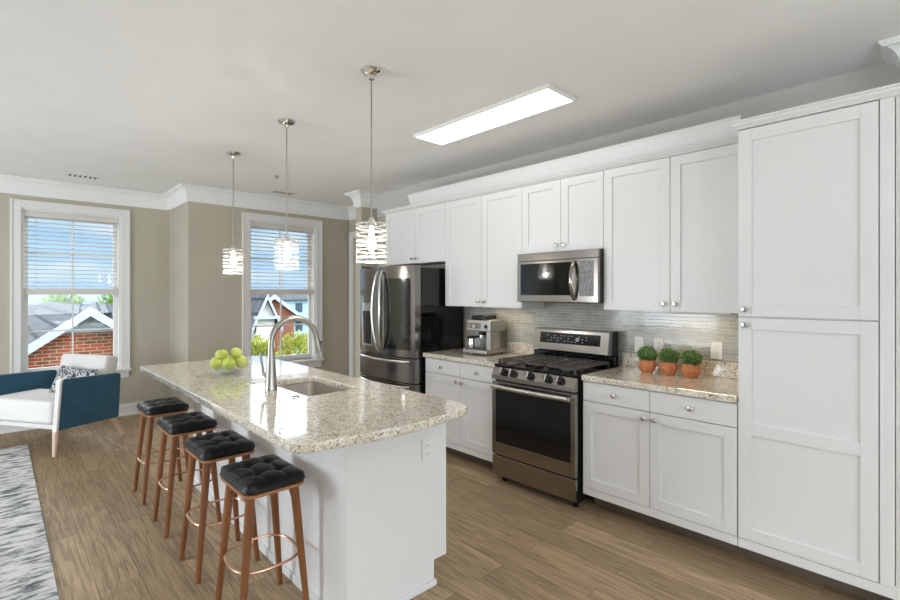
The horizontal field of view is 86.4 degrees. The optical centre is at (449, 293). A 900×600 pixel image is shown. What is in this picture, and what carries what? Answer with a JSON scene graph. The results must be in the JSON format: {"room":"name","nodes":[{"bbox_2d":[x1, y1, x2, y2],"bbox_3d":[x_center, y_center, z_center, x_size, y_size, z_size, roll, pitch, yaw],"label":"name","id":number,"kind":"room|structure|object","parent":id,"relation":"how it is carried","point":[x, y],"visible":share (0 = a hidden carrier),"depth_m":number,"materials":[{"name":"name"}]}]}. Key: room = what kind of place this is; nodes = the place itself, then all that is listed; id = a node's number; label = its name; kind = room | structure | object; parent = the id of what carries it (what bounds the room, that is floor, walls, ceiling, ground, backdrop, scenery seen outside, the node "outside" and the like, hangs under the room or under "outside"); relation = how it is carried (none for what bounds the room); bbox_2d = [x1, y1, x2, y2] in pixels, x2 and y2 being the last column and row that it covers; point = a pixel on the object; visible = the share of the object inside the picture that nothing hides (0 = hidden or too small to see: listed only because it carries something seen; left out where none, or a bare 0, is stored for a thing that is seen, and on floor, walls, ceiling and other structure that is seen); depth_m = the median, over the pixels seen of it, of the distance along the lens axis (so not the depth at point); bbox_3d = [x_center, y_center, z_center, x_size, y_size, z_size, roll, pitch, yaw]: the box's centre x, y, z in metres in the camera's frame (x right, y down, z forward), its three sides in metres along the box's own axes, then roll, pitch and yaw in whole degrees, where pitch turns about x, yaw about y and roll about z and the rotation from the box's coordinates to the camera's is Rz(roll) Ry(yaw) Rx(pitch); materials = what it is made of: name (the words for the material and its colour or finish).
{"room":"kitchen","nodes":[
{"label":"kitchen","id":0,"kind":"room"},
{"bbox_2d":[0,193,168,403],"bbox_3d":[-5.713,0.120,4.135,5.780,2.680,0.200,0,0,-43],"label":"wall","id":1,"kind":"structure","parent":0,"point":[149,228],"depth_m":5.83,"materials":[{"name":"beige paint"}]},
{"bbox_2d":[10,198,131,377],"bbox_3d":[-4.285,0.006,5.444,1.091,1.998,0.240,0,0,-43],"label":"window","id":2,"kind":"structure","parent":1,"relation":"in","point":[19,331],"depth_m":5.32,"materials":[{"name":"white wood"}]},
{"bbox_2d":[24,210,117,294],"bbox_3d":[-4.267,-0.434,5.425,0.837,0.899,0.063,0,0,-43],"label":"window blind","id":3,"kind":"object","parent":2,"relation":"attached to","point":[27,214],"visible":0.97,"depth_m":5.39,"materials":[{"name":"white plastic"}]},
{"bbox_2d":[169,201,348,408],"bbox_3d":[-2.493,0.120,6.609,2.300,2.680,1.030,0,0,-43],"label":"wall","id":4,"kind":"structure","parent":0,"point":[205,303],"depth_m":5.74,"materials":[{"name":"beige paint"}]},
{"bbox_2d":[0,402,192,433],"bbox_3d":[-4.515,1.390,4.542,7.680,0.140,0.856,0,0,-43],"label":"baseboard","id":5,"kind":"structure","parent":4,"relation":"attached to","point":[126,409],"depth_m":5.68,"materials":[{"name":"white wood"}]},
{"bbox_2d":[0,174,381,220],"bbox_3d":[-4.454,-1.132,4.681,7.879,0.175,1.541,0,0,-28],"label":"trim","id":6,"kind":"structure","parent":4,"relation":"attached to","point":[182,193],"depth_m":5.69,"materials":[{"name":"paint"}]},
{"bbox_2d":[242,212,323,366],"bbox_3d":[-2.203,0.006,6.271,1.099,1.998,0.240,0,0,-43],"label":"window","id":7,"kind":"structure","parent":4,"relation":"in","point":[315,300],"depth_m":6.38,"materials":[{"name":"white wood"}]},
{"bbox_2d":[251,222,313,293],"bbox_3d":[-2.184,-0.434,6.252,0.845,0.899,0.063,0,0,-43],"label":"window blind","id":8,"kind":"object","parent":7,"relation":"attached to","point":[254,225],"visible":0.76,"depth_m":6.23,"materials":[{"name":"white plastic"}]},
{"bbox_2d":[349,207,466,378],"bbox_3d":[0.452,0.120,4.667,0.690,2.680,5.840,0,0,-43],"label":"wall","id":9,"kind":"structure","parent":0,"point":[363,214],"depth_m":5.83,"materials":[{"name":"beige paint"}]},
{"bbox_2d":[349,231,355,376],"bbox_3d":[-1.126,0.295,6.532,0.020,2.330,0.920,0,0,-43],"label":"door","id":10,"kind":"structure","parent":9,"relation":"in","point":[352,235],"depth_m":6.81,"materials":[{"name":"white wood"}]},
{"bbox_2d":[386,203,444,265],"bbox_3d":[-0.276,-0.588,5.032,0.345,0.565,0.966,0,0,-43],"label":"upper cabinet","id":11,"kind":"object","parent":9,"relation":"attached to","point":[417,235],"visible":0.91,"depth_m":4.90,"materials":[{"name":"white wood"}]},
{"bbox_2d":[445,187,543,307],"bbox_3d":[0.373,-0.374,4.345,0.345,0.992,0.920,0,0,-43],"label":"upper cabinet","id":12,"kind":"object","parent":9,"relation":"attached to","point":[483,233],"visible":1,"depth_m":4.21,"materials":[{"name":"white wood"}]},
{"bbox_2d":[483,307,519,308],"bbox_3d":[0.459,0.128,4.288,0.040,0.012,0.400,0,0,-43],"label":"light","id":13,"kind":"object","parent":12,"relation":"attached to","point":[483,307],"visible":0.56,"depth_m":4.29,"materials":[{"name":"white"}]},
{"bbox_2d":[466,338,537,354],"bbox_3d":[0.467,0.495,4.481,0.020,0.102,0.873,0,0,-43],"label":"backsplash","id":14,"kind":"structure","parent":9,"relation":"attached to","point":[512,347],"depth_m":4.31,"materials":[{"name":"stone"}]},
{"bbox_2d":[382,115,742,213],"bbox_3d":[0.592,-0.953,4.112,0.341,0.164,3.557,0,0,-43],"label":"crown molding","id":15,"kind":"structure","parent":9,"relation":"attached to","point":[718,129],"depth_m":3.47,"materials":[{"name":"white wood"}]},
{"bbox_2d":[522,171,603,253],"bbox_3d":[0.939,-0.593,3.747,0.345,0.554,0.723,0,0,-43],"label":"upper cabinet","id":16,"kind":"object","parent":9,"relation":"attached to","point":[566,214],"visible":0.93,"depth_m":3.62,"materials":[{"name":"white wood"}]},
{"bbox_2d":[517,248,603,302],"bbox_3d":[0.901,-0.121,3.707,0.440,0.384,0.716,0,0,-43],"label":"microwave","id":17,"kind":"object","parent":16,"relation":"attached to","point":[571,276],"visible":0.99,"depth_m":3.56,"materials":[{"name":"silver metal"}]},
{"bbox_2d":[467,302,738,366],"bbox_3d":[1.055,0.122,3.870,0.008,0.875,2.566,0,0,-43],"label":"tile backsplash","id":18,"kind":"structure","parent":9,"relation":"attached to","point":[680,332],"depth_m":3.57,"materials":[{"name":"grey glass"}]},
{"bbox_2d":[635,336,643,351],"bbox_3d":[1.385,0.375,3.508,0.008,0.114,0.070,0,0,-43],"label":"wall outlet","id":19,"kind":"object","parent":18,"relation":"attached to","point":[639,341],"visible":0.8,"depth_m":3.51,"materials":[{"name":"white plastic"}]},
{"bbox_2d":[654,338,663,352],"bbox_3d":[1.483,0.375,3.405,0.009,0.114,0.070,0,0,-43],"label":"wall outlet","id":20,"kind":"object","parent":18,"relation":"attached to","point":[658,342],"visible":0.77,"depth_m":3.40,"materials":[{"name":"white plastic"}]},
{"bbox_2d":[711,341,721,359],"bbox_3d":[1.741,0.375,3.131,0.009,0.114,0.070,0,0,-43],"label":"wall outlet","id":21,"kind":"object","parent":18,"relation":"attached to","point":[716,347],"visible":1,"depth_m":3.13,"materials":[{"name":"white plastic"}]},
{"bbox_2d":[377,63,899,216],"bbox_3d":[0.739,-1.080,4.202,0.012,0.280,4.768,0,0,-43],"label":"crown molding","id":22,"kind":"structure","parent":9,"relation":"attached to","point":[880,75],"depth_m":3.19,"materials":[{"name":"grey paint"}]},
{"bbox_2d":[604,143,737,312],"bbox_3d":[1.501,-0.376,3.152,0.345,0.988,0.911,0,0,-43],"label":"upper cabinet","id":23,"kind":"object","parent":9,"relation":"attached to","point":[671,223],"visible":0.83,"depth_m":3.04,"materials":[{"name":"white wood"}]},
{"bbox_2d":[664,311,731,313],"bbox_3d":[1.593,0.124,3.089,0.040,0.012,0.400,0,0,-43],"label":"light","id":24,"kind":"object","parent":23,"relation":"attached to","point":[664,311],"visible":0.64,"depth_m":3.06,"materials":[{"name":"white"}]},
{"bbox_2d":[622,352,737,378],"bbox_3d":[1.615,0.495,3.267,0.020,0.102,0.922,0,0,-43],"label":"backsplash","id":25,"kind":"structure","parent":9,"relation":"attached to","point":[708,367],"depth_m":3.15,"materials":[{"name":"stone"}]},
{"bbox_2d":[0,414,867,599],"bbox_3d":[-1.432,1.520,1.282,8.080,0.120,10.230,0,0,-43],"label":"floor","id":26,"kind":"structure","parent":0,"point":[509,539],"depth_m":2.76,"materials":[{"name":"brown wood"}]},
{"bbox_2d":[0,445,58,599],"bbox_3d":[-3.341,1.455,2.016,2.515,0.008,4.720,0,0,-43],"label":"area rug","id":27,"kind":"object","parent":26,"relation":"on","point":[26,568],"visible":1,"depth_m":2.85,"materials":[{"name":"grey carpet"}]},
{"bbox_2d":[0,354,125,456],"bbox_3d":[-3.831,1.045,4.695,0.893,0.847,0.740,0,0,14],"label":"armchair","id":28,"kind":"object","parent":26,"relation":"on","point":[26,400],"visible":0.99,"depth_m":4.54,"materials":[{"name":"teal fabric"}]},
{"bbox_2d":[0,389,54,423],"bbox_3d":[-3.864,1.069,4.566,0.785,0.209,0.475,0,0,14],"label":"seat cushion","id":29,"kind":"object","parent":28,"relation":"on","point":[17,406],"depth_m":4.34,"materials":[{"name":"white fabric"}]},
{"bbox_2d":[49,365,96,393],"bbox_3d":[-3.664,0.875,4.653,0.479,0.326,0.186,0,0,15],"label":"throw pillow","id":30,"kind":"object","parent":28,"relation":"on","point":[64,372],"visible":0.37,"depth_m":4.63,"materials":[{"name":"multicoloured fabric"}]},
{"bbox_2d":[59,354,117,374],"bbox_3d":[-3.699,0.875,4.862,0.600,0.506,0.236,0,0,14],"label":"cushion","id":31,"kind":"object","parent":28,"relation":"on","point":[104,364],"depth_m":4.81,"materials":[{"name":"white fabric"}]},
{"bbox_2d":[133,397,188,504],"bbox_3d":[-2.107,1.126,3.516,0.325,0.669,0.367,0,0,-43],"label":"bar stool","id":32,"kind":"object","parent":26,"relation":"on","point":[149,409],"visible":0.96,"depth_m":3.44,"materials":[{"name":"brown wood"}]},
{"bbox_2d":[137,397,188,414],"bbox_3d":[-2.107,0.820,3.516,0.286,0.055,0.367,0,0,-43],"label":"seat cushion","id":33,"kind":"object","parent":32,"relation":"on","point":[170,405],"depth_m":3.43,"materials":[{"name":"black leather"}]},
{"bbox_2d":[153,411,221,537],"bbox_3d":[-1.684,1.126,3.069,0.325,0.669,0.367,0,0,-43],"label":"bar stool","id":34,"kind":"object","parent":26,"relation":"on","point":[182,424],"visible":0.95,"depth_m":3.00,"materials":[{"name":"brown wood"}]},
{"bbox_2d":[157,411,217,433],"bbox_3d":[-1.684,0.820,3.069,0.286,0.055,0.367,0,0,-43],"label":"seat cushion","id":35,"kind":"object","parent":34,"relation":"on","point":[191,422],"depth_m":2.99,"materials":[{"name":"black leather"}]},
{"bbox_2d":[179,430,259,583],"bbox_3d":[-1.262,1.126,2.622,0.325,0.669,0.367,0,0,-43],"label":"bar stool","id":36,"kind":"object","parent":26,"relation":"on","point":[209,448],"visible":0.95,"depth_m":2.56,"materials":[{"name":"brown wood"}]},
{"bbox_2d":[184,430,254,459],"bbox_3d":[-1.262,0.820,2.622,0.286,0.055,0.367,0,0,-43],"label":"seat cushion","id":37,"kind":"object","parent":36,"relation":"on","point":[223,445],"depth_m":2.54,"materials":[{"name":"black leather"}]},
{"bbox_2d":[215,454,308,599],"bbox_3d":[-0.863,1.126,2.201,0.325,0.669,0.367,0,0,-43],"label":"bar stool","id":38,"kind":"object","parent":26,"relation":"on","point":[254,478],"visible":1,"depth_m":2.17,"materials":[{"name":"brown wood"}]},
{"bbox_2d":[219,454,304,494],"bbox_3d":[-0.863,0.820,2.201,0.286,0.055,0.367,0,0,-43],"label":"seat cushion","id":39,"kind":"object","parent":38,"relation":"on","point":[266,474],"depth_m":2.13,"materials":[{"name":"black leather"}]},
{"bbox_2d":[193,400,445,599],"bbox_3d":[-0.993,1.022,3.057,0.593,0.874,2.233,0,0,-43],"label":"kitchen island","id":40,"kind":"object","parent":26,"relation":"on","point":[374,514],"visible":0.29,"depth_m":2.26,"materials":[{"name":"white wood"}]},
{"bbox_2d":[140,355,467,453],"bbox_3d":[-1.088,0.565,2.944,0.915,0.038,2.647,0,0,-43],"label":"island countertop","id":41,"kind":"structure","parent":40,"relation":"on","point":[367,411],"depth_m":2.37,"materials":[{"name":"stone"}]},
{"bbox_2d":[259,315,321,390],"bbox_3d":[-0.928,0.337,2.821,0.351,0.417,0.129,0,0,-43],"label":"kitchen faucet","id":42,"kind":"object","parent":41,"relation":"on","point":[270,374],"visible":1,"depth_m":2.70,"materials":[{"name":"silver metal"}]},
{"bbox_2d":[278,382,344,395],"bbox_3d":[-0.829,0.675,2.853,0.331,0.182,0.571,0,0,-43],"label":"sink","id":43,"kind":"object","parent":41,"relation":"in","point":[307,388],"visible":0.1,"depth_m":3.09,"materials":[{"name":"silver metal"}]},
{"bbox_3d":[-1.487,0.504,3.225,0.296,0.083,0.296,0,0,-43],"label":"glass bowl","id":44,"kind":"object","parent":41,"relation":"on","visible":0},
{"bbox_2d":[210,358,222,369],"bbox_3d":[-1.539,0.465,3.153,0.076,0.075,0.076,0,0,16],"label":"apple","id":45,"kind":"object","parent":44,"relation":"in","point":[215,363],"visible":1,"depth_m":3.13,"materials":[{"name":"green plant"}]},
{"bbox_2d":[215,349,227,359],"bbox_3d":[-1.528,0.408,3.204,0.076,0.077,0.076,0,0,44],"label":"apple","id":46,"kind":"object","parent":45,"relation":"on","point":[220,354],"visible":0.95,"depth_m":3.18,"materials":[{"name":"green plant"}]},
{"bbox_2d":[223,358,234,369],"bbox_3d":[-1.451,0.465,3.142,0.076,0.076,0.076,0,0,34],"label":"apple","id":47,"kind":"object","parent":44,"relation":"in","point":[228,363],"visible":1,"depth_m":3.12,"materials":[{"name":"green plant"}]},
{"bbox_2d":[235,357,247,367],"bbox_3d":[-1.400,0.465,3.215,0.076,0.077,0.076,0,0,20],"label":"apple","id":48,"kind":"object","parent":44,"relation":"in","point":[241,362],"visible":1,"depth_m":3.19,"materials":[{"name":"green plant"}]},
{"bbox_3d":[-1.433,0.461,3.299,0.077,0.075,0.077,1,-35,34],"label":"apple","id":49,"kind":"object","parent":44,"relation":"in","visible":0},
{"bbox_2d":[230,348,241,358],"bbox_3d":[-1.456,0.408,3.253,0.076,0.077,0.077,0,0,8],"label":"apple","id":50,"kind":"object","parent":49,"relation":"on","point":[235,353],"visible":0.98,"depth_m":3.23,"materials":[{"name":"green plant"}]},
{"bbox_2d":[422,437,432,462],"bbox_3d":[-0.111,0.772,2.365,0.070,0.114,0.009,0,0,-43],"label":"island outlet","id":51,"kind":"object","parent":40,"relation":"attached to","point":[427,443],"visible":1,"depth_m":2.36,"materials":[{"name":"white plastic"}]},
{"bbox_2d":[360,263,462,393],"bbox_3d":[-0.454,0.592,4.879,0.756,1.734,0.910,0,0,-43],"label":"refrigerator","id":52,"kind":"object","parent":26,"relation":"on","point":[404,315],"visible":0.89,"depth_m":4.56,"materials":[{"name":"black"}]},
{"bbox_2d":[426,357,495,466],"bbox_3d":[0.263,1.022,4.279,0.595,0.875,0.863,0,0,-43],"label":"base cabinet","id":53,"kind":"object","parent":26,"relation":"on","point":[469,436],"visible":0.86,"depth_m":4.04,"materials":[{"name":"white wood"}]},
{"bbox_2d":[423,338,537,366],"bbox_3d":[0.262,0.514,4.287,0.587,0.140,0.875,0,0,-43],"label":"countertop","id":54,"kind":"structure","parent":53,"relation":"on","point":[513,348],"depth_m":4.24,"materials":[{"name":"stone"}]},
{"bbox_2d":[463,315,506,355],"bbox_3d":[0.304,0.373,4.338,0.276,0.345,0.327,0,0,44],"label":"espresso machine","id":55,"kind":"object","parent":54,"relation":"on","point":[491,333],"visible":0.98,"depth_m":4.28,"materials":[{"name":"silver metal"}]},
{"bbox_2d":[467,338,474,347],"bbox_3d":[0.194,0.449,4.343,0.072,0.086,0.072,0,0,-43],"label":"milk jug","id":56,"kind":"object","parent":55,"relation":"on","point":[471,342],"visible":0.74,"depth_m":4.31,"materials":[{"name":"silver metal"}]},
{"bbox_2d":[465,346,487,349],"bbox_3d":[0.273,0.496,4.316,0.182,0.008,0.250,0,0,-43],"label":"drip tray","id":57,"kind":"object","parent":55,"relation":"on","point":[476,347],"depth_m":4.28,"materials":[{"name":"silver metal"}]},
{"bbox_2d":[490,327,617,506],"bbox_3d":[0.774,0.872,3.639,0.675,1.175,0.736,0,0,-43],"label":"gas range","id":58,"kind":"object","parent":26,"relation":"on","point":[537,398],"visible":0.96,"depth_m":3.47,"materials":[{"name":"silver metal"}]},
{"bbox_2d":[495,362,613,377],"bbox_3d":[0.782,0.557,3.647,0.502,0.019,0.732,0,0,-43],"label":"cooktop","id":59,"kind":"object","parent":58,"relation":"in","point":[536,370],"depth_m":3.47,"materials":[{"name":"black metal"}]},
{"bbox_2d":[583,381,745,555],"bbox_3d":[1.405,1.022,3.071,0.595,0.875,0.926,0,0,-43],"label":"base cabinet","id":60,"kind":"object","parent":26,"relation":"on","point":[669,461],"visible":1,"depth_m":2.84,"materials":[{"name":"white wood"}]},
{"bbox_2d":[581,352,737,402],"bbox_3d":[1.409,0.514,3.073,0.587,0.140,0.924,0,0,-43],"label":"countertop","id":61,"kind":"structure","parent":60,"relation":"on","point":[718,380],"depth_m":3.04,"materials":[{"name":"stone"}]},
{"bbox_2d":[637,345,657,372],"bbox_3d":[1.368,0.452,3.318,0.148,0.187,0.143,0,0,6],"label":"potted plant","id":62,"kind":"object","parent":61,"relation":"on","point":[648,355],"visible":0.99,"depth_m":3.28,"materials":[{"name":"green plant"}]},
{"bbox_2d":[657,347,679,375],"bbox_3d":[1.467,0.453,3.210,0.144,0.185,0.141,0,0,-34],"label":"potted plant","id":63,"kind":"object","parent":61,"relation":"on","point":[667,357],"visible":1,"depth_m":3.17,"materials":[{"name":"green plant"}]},
{"bbox_2d":[679,350,703,377],"bbox_3d":[1.566,0.454,3.111,0.143,0.183,0.144,0,0,16],"label":"potted plant","id":64,"kind":"object","parent":61,"relation":"on","point":[691,360],"visible":1,"depth_m":3.08,"materials":[{"name":"green plant"}]},
{"bbox_2d":[728,82,899,599],"bbox_3d":[1.935,0.275,2.508,0.599,2.369,0.688,0,0,-43],"label":"pantry cabinet","id":65,"kind":"object","parent":26,"relation":"on","point":[817,180],"visible":0.99,"depth_m":2.31,"materials":[{"name":"white wood"}]},
{"bbox_2d":[0,0,899,206],"bbox_3d":[-1.432,-1.295,1.282,8.080,0.150,10.230,0,0,-43],"label":"ceiling","id":66,"kind":"structure","parent":0,"point":[150,96],"depth_m":2.65,"materials":[{"name":"paint"}]},
{"bbox_2d":[65,173,102,179],"bbox_3d":[-3.815,-1.216,4.995,0.300,0.008,0.140,0,0,-43],"label":"ceiling vent","id":67,"kind":"object","parent":66,"relation":"in","point":[66,174],"visible":1,"depth_m":4.98,"materials":[{"name":"white metal"}]},
{"bbox_2d":[223,151,243,273],"bbox_3d":[-1.882,-0.695,4.159,0.165,1.051,0.165,0,0,-43],"label":"pendant light","id":68,"kind":"object","parent":66,"relation":"hanging from","point":[233,154],"visible":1,"depth_m":4.15,"materials":[{"name":"silver metal"}]},
{"bbox_2d":[270,190,297,195],"bbox_3d":[-2.010,-1.216,5.807,0.300,0.008,0.140,0,0,-43],"label":"ceiling vent","id":69,"kind":"object","parent":66,"relation":"in","point":[273,191],"visible":0.95,"depth_m":5.77,"materials":[{"name":"white metal"}]},
{"bbox_2d":[274,118,298,269],"bbox_3d":[-1.156,-0.695,3.391,0.165,1.051,0.165,0,0,-43],"label":"pendant light","id":70,"kind":"object","parent":66,"relation":"hanging from","point":[286,122],"visible":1,"depth_m":3.38,"materials":[{"name":"silver metal"}]},
{"bbox_2d":[356,65,386,262],"bbox_3d":[-0.430,-0.695,2.624,0.165,1.051,0.165,0,0,-43],"label":"pendant light","id":71,"kind":"object","parent":66,"relation":"hanging from","point":[370,71],"visible":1,"depth_m":2.61,"materials":[{"name":"silver metal"}]},
{"bbox_2d":[413,84,575,145],"bbox_3d":[0.252,-1.208,3.335,0.300,0.023,1.240,0,0,-43],"label":"recessed light","id":72,"kind":"object","parent":66,"relation":"in","point":[547,97],"visible":1,"depth_m":3.21,"materials":[{"name":"white plastic"}]},
{"bbox_2d":[896,96,899,586],"bbox_3d":[3.183,0.295,1.073,0.299,2.330,3.185,0,0,-43],"label":"wall","id":73,"kind":"structure","parent":0,"point":[897,98],"depth_m":2.12,"materials":[{"name":"white paint"}]},
{"bbox_2d":[894,586,899,599],"bbox_3d":[3.067,1.380,0.966,0.016,0.160,3.190,0,0,-43],"label":"baseboard","id":74,"kind":"structure","parent":73,"relation":"attached to","point":[897,589],"depth_m":2.11,"materials":[{"name":"white wood"}]},
{"bbox_3d":[3.373,0.120,1.236,0.200,2.680,3.160,0,0,-43],"label":"wall","id":75,"kind":"structure","parent":0,"visible":0},
{"bbox_2d":[878,35,899,68],"bbox_3d":[3.309,-1.132,1.244,0.317,0.175,3.260,0,0,-43],"label":"trim","id":76,"kind":"structure","parent":75,"relation":"attached to","point":[890,47],"depth_m":2.33,"materials":[{"name":"paint"}]},
{"label":"outside","id":77,"kind":"structure","parent":0,"visible":0},
{"bbox_3d":[-68.709,9.210,72.657,600.000,0.500,600.000,0,0,-43],"label":"ground","id":78,"kind":"structure","parent":77,"visible":0},
{"bbox_2d":[38,295,88,303],"bbox_3d":[-63.978,4.236,79.255,7.867,9.448,7.846,0,0,-43],"label":"tree","id":79,"kind":"object","parent":78,"relation":"on","point":[59,298],"visible":0.13,"depth_m":78.64,"materials":[{"name":"green plant"}]},
{"bbox_2d":[28,301,112,368],"bbox_3d":[-16.063,4.685,19.927,15.200,8.550,15.670,0,0,-43],"label":"brick house","id":80,"kind":"structure","parent":78,"relation":"on","point":[45,349],"depth_m":14.56,"materials":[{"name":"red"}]},
{"bbox_2d":[28,303,112,319],"bbox_3d":[-46.003,5.160,62.474,23.000,7.600,15.000,0,0,-43],"label":"house","id":81,"kind":"structure","parent":78,"relation":"on","point":[108,307],"depth_m":61.15,"materials":[{"name":"brick"}]},
{"bbox_2d":[91,294,112,303],"bbox_3d":[-69.669,4.194,99.111,7.873,9.531,7.887,0,0,-43],"label":"tree","id":82,"kind":"object","parent":78,"relation":"on","point":[110,299],"visible":0.16,"depth_m":97.82,"materials":[{"name":"green plant"}]},
{"bbox_2d":[251,334,275,356],"bbox_3d":[-11.171,5.617,27.252,2.482,6.686,2.456,0,0,-43],"label":"tree","id":83,"kind":"object","parent":78,"relation":"on","point":[258,347],"visible":0.18,"depth_m":27.12,"materials":[{"name":"green plant"}]},
{"bbox_2d":[251,294,282,355],"bbox_3d":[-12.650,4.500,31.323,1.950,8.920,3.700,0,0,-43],"label":"house","id":84,"kind":"structure","parent":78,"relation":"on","point":[263,312],"depth_m":30.22,"materials":[{"name":"white"}]},
{"bbox_2d":[269,294,300,355],"bbox_3d":[-16.138,4.525,39.406,4.200,8.870,8.160,0,0,-43],"label":"brick house","id":85,"kind":"structure","parent":78,"relation":"on","point":[287,310],"depth_m":37.23,"materials":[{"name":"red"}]},
{"bbox_2d":[268,294,307,353],"bbox_3d":[-17.977,4.335,50.302,7.000,9.250,11.200,0,0,-43],"label":"house","id":86,"kind":"structure","parent":78,"relation":"on","point":[299,302],"depth_m":46.82,"materials":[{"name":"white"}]},
{"bbox_2d":[275,329,307,355],"bbox_3d":[-8.443,5.470,26.420,2.394,6.979,2.388,0,0,-43],"label":"tree","id":87,"kind":"object","parent":78,"relation":"on","point":[295,342],"visible":0.26,"depth_m":26.18,"materials":[{"name":"green plant"}]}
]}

